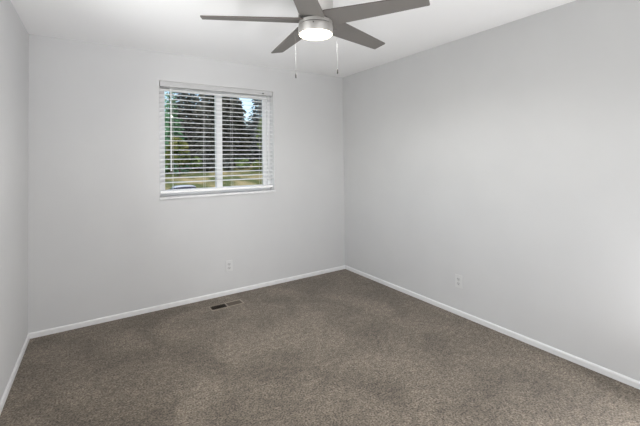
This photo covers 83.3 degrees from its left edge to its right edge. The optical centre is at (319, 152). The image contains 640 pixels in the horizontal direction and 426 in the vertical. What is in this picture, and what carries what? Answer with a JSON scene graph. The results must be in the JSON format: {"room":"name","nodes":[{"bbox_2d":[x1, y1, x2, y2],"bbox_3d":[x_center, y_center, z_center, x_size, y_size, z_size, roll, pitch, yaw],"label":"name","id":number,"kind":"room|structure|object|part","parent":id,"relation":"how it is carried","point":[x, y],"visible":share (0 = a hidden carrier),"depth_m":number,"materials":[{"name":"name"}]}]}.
{"room":"empty bedroom","nodes":[
{"label":"empty bedroom","id":0,"kind":"room"},
{"bbox_2d":[0,0,28,400],"bbox_3d":[-1.347,0.276,1.133,0.150,2.560,4.025,0,-1,-32],"label":"wall","id":1,"kind":"structure","parent":0,"point":[14,37],"depth_m":2.36,"materials":[{"name":"grey paint"}]},
{"bbox_2d":[0,334,29,414],"bbox_3d":[-1.260,1.413,1.150,0.012,0.043,4.009,0,-1,-32],"label":"baseboard","id":2,"kind":"structure","parent":1,"relation":"attached to","point":[12,377],"depth_m":2.32,"materials":[{"name":"white paint"}]},
{"bbox_2d":[28,34,344,332],"bbox_3d":[-1.064,0.323,3.821,3.454,2.560,0.180,0,-1,-33],"label":"wall","id":3,"kind":"structure","parent":0,"point":[102,241],"depth_m":3.35,"materials":[{"name":"grey paint"}]},
{"bbox_2d":[28,265,345,338],"bbox_3d":[-0.996,1.459,3.719,3.154,0.043,0.012,0,-1,-33],"label":"baseboard","id":4,"kind":"structure","parent":3,"relation":"attached to","point":[242,289],"depth_m":3.43,"materials":[{"name":"white paint"}]},
{"bbox_2d":[159,87,275,199],"bbox_3d":[-1.064,-0.118,3.813,1.210,1.138,0.183,0,-1,-33],"label":"window","id":5,"kind":"structure","parent":3,"relation":"in","point":[218,149],"depth_m":3.84,"materials":[{"name":"white plastic"}]},
{"bbox_3d":[-1.310,-0.128,3.707,0.611,1.056,0.024,0,-1,-33],"label":"sash","id":6,"kind":"part","parent":5,"relation":"part of","materials":[{"name":"white plastic"}]},
{"bbox_2d":[159,81,272,193],"bbox_3d":[-1.044,-0.146,3.782,1.186,1.084,0.073,0,-1,-33],"label":"window blind","id":7,"kind":"object","parent":5,"relation":"attached to","point":[170,85],"visible":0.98,"depth_m":3.73,"materials":[{"name":"white plastic"}]},
{"bbox_3d":[-1.190,-0.125,3.698,0.002,1.035,0.055,0,-1,-33],"label":"ladder cord","id":8,"kind":"part","parent":7,"relation":"part of","materials":[{"name":"white fabric"}]},
{"bbox_3d":[-1.042,0.384,3.780,1.182,0.024,0.050,0,-1,-33],"label":"rail","id":9,"kind":"part","parent":7,"relation":"part of","materials":[{"name":"white plastic"}]},
{"bbox_3d":[-0.946,-0.126,3.857,0.002,1.035,0.055,0,-1,-33],"label":"ladder cord","id":10,"kind":"part","parent":7,"relation":"part of","materials":[{"name":"white fabric"}]},
{"bbox_3d":[-0.670,-0.126,4.036,0.002,1.035,0.055,0,-1,-33],"label":"ladder cord","id":11,"kind":"part","parent":7,"relation":"part of","materials":[{"name":"white fabric"}]},
{"bbox_3d":[-1.039,0.439,3.776,1.210,0.022,0.120,0,-1,-33],"label":"sill","id":12,"kind":"part","parent":5,"relation":"part of","materials":[{"name":"wood"}]},
{"bbox_3d":[-0.867,-0.128,4.008,0.595,1.056,0.054,0,-1,-33],"label":"sash","id":13,"kind":"part","parent":5,"relation":"part of","materials":[{"name":"white plastic"}]},
{"bbox_2d":[226,260,231,271],"bbox_3d":[-0.948,1.185,3.759,0.070,0.115,0.009,0,-1,-33],"label":"wall outlet","id":14,"kind":"object","parent":3,"relation":"attached to","point":[229,262],"visible":1,"depth_m":3.75,"materials":[{"name":"white plastic"}]},
{"bbox_2d":[10,0,575,77],"bbox_3d":[0.011,-1.081,2.072,3.556,0.150,4.350,0,-1,-33],"label":"ceiling","id":15,"kind":"structure","parent":0,"point":[177,27],"depth_m":2.83,"materials":[{"name":"white paint"}]},
{"bbox_2d":[200,0,429,77],"bbox_3d":[-0.029,-0.716,2.117,1.228,0.576,1.207,0,-1,-33],"label":"ceiling fan","id":16,"kind":"object","parent":15,"relation":"hanging from","point":[317,19],"visible":1,"depth_m":2.00,"materials":[{"name":"silver metal"}]},
{"bbox_3d":[-0.366,-0.754,2.028,0.583,0.042,0.148,-1,-1,-10],"label":"blade","id":17,"kind":"part","parent":16,"relation":"part of","materials":[{"name":"grey wood"}]},
{"bbox_3d":[-0.182,-0.749,2.389,0.148,0.042,0.583,0,-1,-28],"label":"blade","id":18,"kind":"part","parent":16,"relation":"part of","materials":[{"name":"grey wood"}]},
{"bbox_3d":[-0.080,-0.763,1.741,0.148,0.042,0.583,-1,-1,8],"label":"blade","id":19,"kind":"part","parent":16,"relation":"part of","materials":[{"name":"grey wood"}]},
{"bbox_2d":[299,29,331,39],"bbox_3d":[-0.025,-0.678,2.080,0.190,0.015,0.190,0,-1,-33],"label":"diffuser","id":20,"kind":"object","parent":16,"relation":"attached to","point":[308,34],"depth_m":2.05,"materials":[{"name":"white glass"}]},
{"bbox_3d":[0.218,-0.756,2.325,0.148,0.042,0.583,-2,-2,44],"label":"blade","id":21,"kind":"part","parent":16,"relation":"part of","materials":[{"name":"grey wood"}]},
{"bbox_3d":[0.281,-0.765,1.925,0.583,0.042,0.148,-1,-1,26],"label":"blade","id":22,"kind":"part","parent":16,"relation":"part of","materials":[{"name":"grey wood"}]},
{"bbox_2d":[0,269,639,425],"bbox_3d":[0.055,1.493,2.010,3.256,0.120,4.020,0,-1,-33],"label":"floor","id":23,"kind":"structure","parent":0,"point":[344,347],"depth_m":2.37,"materials":[{"name":"beige carpet"}]},
{"bbox_2d":[208,299,243,310],"bbox_3d":[-0.901,1.469,3.472,0.324,0.010,0.120,0,-1,-34],"label":"floor vent","id":24,"kind":"object","parent":23,"relation":"in","point":[235,302],"visible":1,"depth_m":3.46,"materials":[{"name":"beige metal"}]},
{"bbox_2d":[343,0,639,380],"bbox_3d":[1.506,0.269,2.899,0.150,2.560,4.170,0,-1,-33],"label":"wall","id":25,"kind":"structure","parent":0,"point":[504,159],"depth_m":2.75,"materials":[{"name":"grey paint"}]},
{"bbox_2d":[455,274,461,288],"bbox_3d":[1.227,1.141,3.185,0.009,0.115,0.070,0,-1,-33],"label":"wall outlet","id":26,"kind":"object","parent":25,"relation":"attached to","point":[458,278],"visible":1,"depth_m":3.18,"materials":[{"name":"white plastic"}]},
{"bbox_2d":[345,266,639,389],"bbox_3d":[1.417,1.409,2.891,0.012,0.043,4.008,0,-1,-33],"label":"baseboard","id":27,"kind":"structure","parent":25,"relation":"attached to","point":[629,381],"depth_m":2.74,"materials":[{"name":"white paint"}]},
{"label":"outside","id":28,"kind":"structure","parent":0,"visible":0},
{"bbox_2d":[165,163,262,189],"bbox_3d":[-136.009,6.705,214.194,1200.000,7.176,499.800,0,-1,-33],"label":"ground","id":29,"kind":"structure","parent":28,"point":[205,184],"depth_m":55.19,"materials":[{"name":"green plant"}]},
{"bbox_2d":[165,157,172,172],"bbox_3d":[-23.604,2.087,53.767,2.995,2.899,2.959,0,-1,-33],"label":"shrub","id":30,"kind":"object","parent":29,"relation":"on","point":[167,161],"visible":0.32,"depth_m":53.48,"materials":[{"name":"green plant"}]},
{"bbox_2d":[165,137,191,175],"bbox_3d":[-21.044,0.819,53.798,4.045,6.238,4.400,0,-1,-33],"label":"leafy tree","id":31,"kind":"object","parent":29,"relation":"on","point":[181,149],"visible":0.73,"depth_m":52.99,"materials":[{"name":"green plant"}]},
{"bbox_2d":[165,91,193,173],"bbox_3d":[-23.365,-4.009,56.138,7.006,15.286,7.085,-1,-1,15],"label":"conifer tree","id":32,"kind":"object","parent":29,"relation":"on","point":[177,127],"visible":0.23,"depth_m":55.69,"materials":[{"name":"green plant"}]},
{"bbox_2d":[168,92,204,161],"bbox_3d":[-23.192,-7.624,62.144,9.210,22.402,9.562,-2,-1,33],"label":"conifer tree","id":33,"kind":"object","parent":29,"relation":"on","point":[188,122],"visible":0.23,"depth_m":61.13,"materials":[{"name":"green plant"}]},
{"bbox_2d":[187,156,202,169],"bbox_3d":[-20.051,1.890,57.603,2.825,2.560,3.044,-1,-1,-7],"label":"shrub","id":34,"kind":"object","parent":29,"relation":"on","point":[197,159],"visible":0.7,"depth_m":57.41,"materials":[{"name":"green plant"}]},
{"bbox_2d":[202,160,214,170],"bbox_3d":[-17.624,2.342,58.085,2.760,2.386,2.722,-1,-1,-10],"label":"shrub","id":35,"kind":"object","parent":29,"relation":"on","point":[204,161],"visible":0.48,"depth_m":57.57,"materials":[{"name":"green plant"}]},
{"bbox_2d":[186,94,239,168],"bbox_3d":[-19.153,-8.419,63.307,10.548,24.761,10.413,-1,-1,-3],"label":"conifer tree","id":36,"kind":"object","parent":29,"relation":"on","point":[211,123],"visible":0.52,"depth_m":61.52,"materials":[{"name":"green plant"}]},
{"bbox_2d":[222,155,234,169],"bbox_3d":[-15.488,1.849,60.119,2.902,2.984,3.050,0,-1,-33],"label":"shrub","id":37,"kind":"object","parent":29,"relation":"on","point":[225,164],"visible":0.7,"depth_m":59.50,"materials":[{"name":"green plant"}]},
{"bbox_2d":[211,97,258,163],"bbox_3d":[-17.543,-8.602,67.445,10.411,24.535,10.810,-2,-1,36],"label":"conifer tree","id":38,"kind":"object","parent":29,"relation":"on","point":[239,147],"visible":0.27,"depth_m":66.44,"materials":[{"name":"green plant"}]},
{"bbox_2d":[234,157,249,167],"bbox_3d":[-13.348,1.964,62.234,2.950,2.402,3.080,0,-1,-33],"label":"shrub","id":39,"kind":"object","parent":29,"relation":"on","point":[238,160],"visible":0.75,"depth_m":61.88,"materials":[{"name":"green plant"}]},
{"bbox_2d":[243,99,261,164],"bbox_3d":[-10.581,-7.711,71.732,13.462,22.398,13.426,-1,-1,-12],"label":"conifer tree","id":40,"kind":"object","parent":29,"relation":"on","point":[253,136],"visible":0.22,"depth_m":69.44,"materials":[{"name":"green plant"}]},
{"bbox_2d":[252,159,261,169],"bbox_3d":[-10.441,2.153,62.587,3.325,2.734,3.429,0,-1,-33],"label":"shrub","id":41,"kind":"object","parent":29,"relation":"on","point":[256,160],"visible":0.36,"depth_m":61.40,"materials":[{"name":"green plant"}]},
{"bbox_2d":[255,117,261,148],"bbox_3d":[-9.793,-1.920,65.450,4.536,9.856,4.880,0,-1,-33],"label":"leafy tree","id":42,"kind":"object","parent":29,"relation":"on","point":[259,126],"visible":0.14,"depth_m":64.01,"materials":[{"name":"green plant"}]},
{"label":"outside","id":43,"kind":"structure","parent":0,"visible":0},
{"bbox_3d":[-21.412,5.322,38.008,600.000,0.035,6.900,0,-1,-33],"label":"street","id":44,"kind":"object","parent":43,"visible":0},
{"bbox_2d":[168,185,195,189],"bbox_3d":[-16.309,4.548,41.644,4.420,1.510,1.862,0,-1,-38],"label":"parked car","id":45,"kind":"object","parent":44,"relation":"on","point":[176,186],"visible":0.08,"depth_m":41.44,"materials":[{"name":"silver metal"}]}
]}

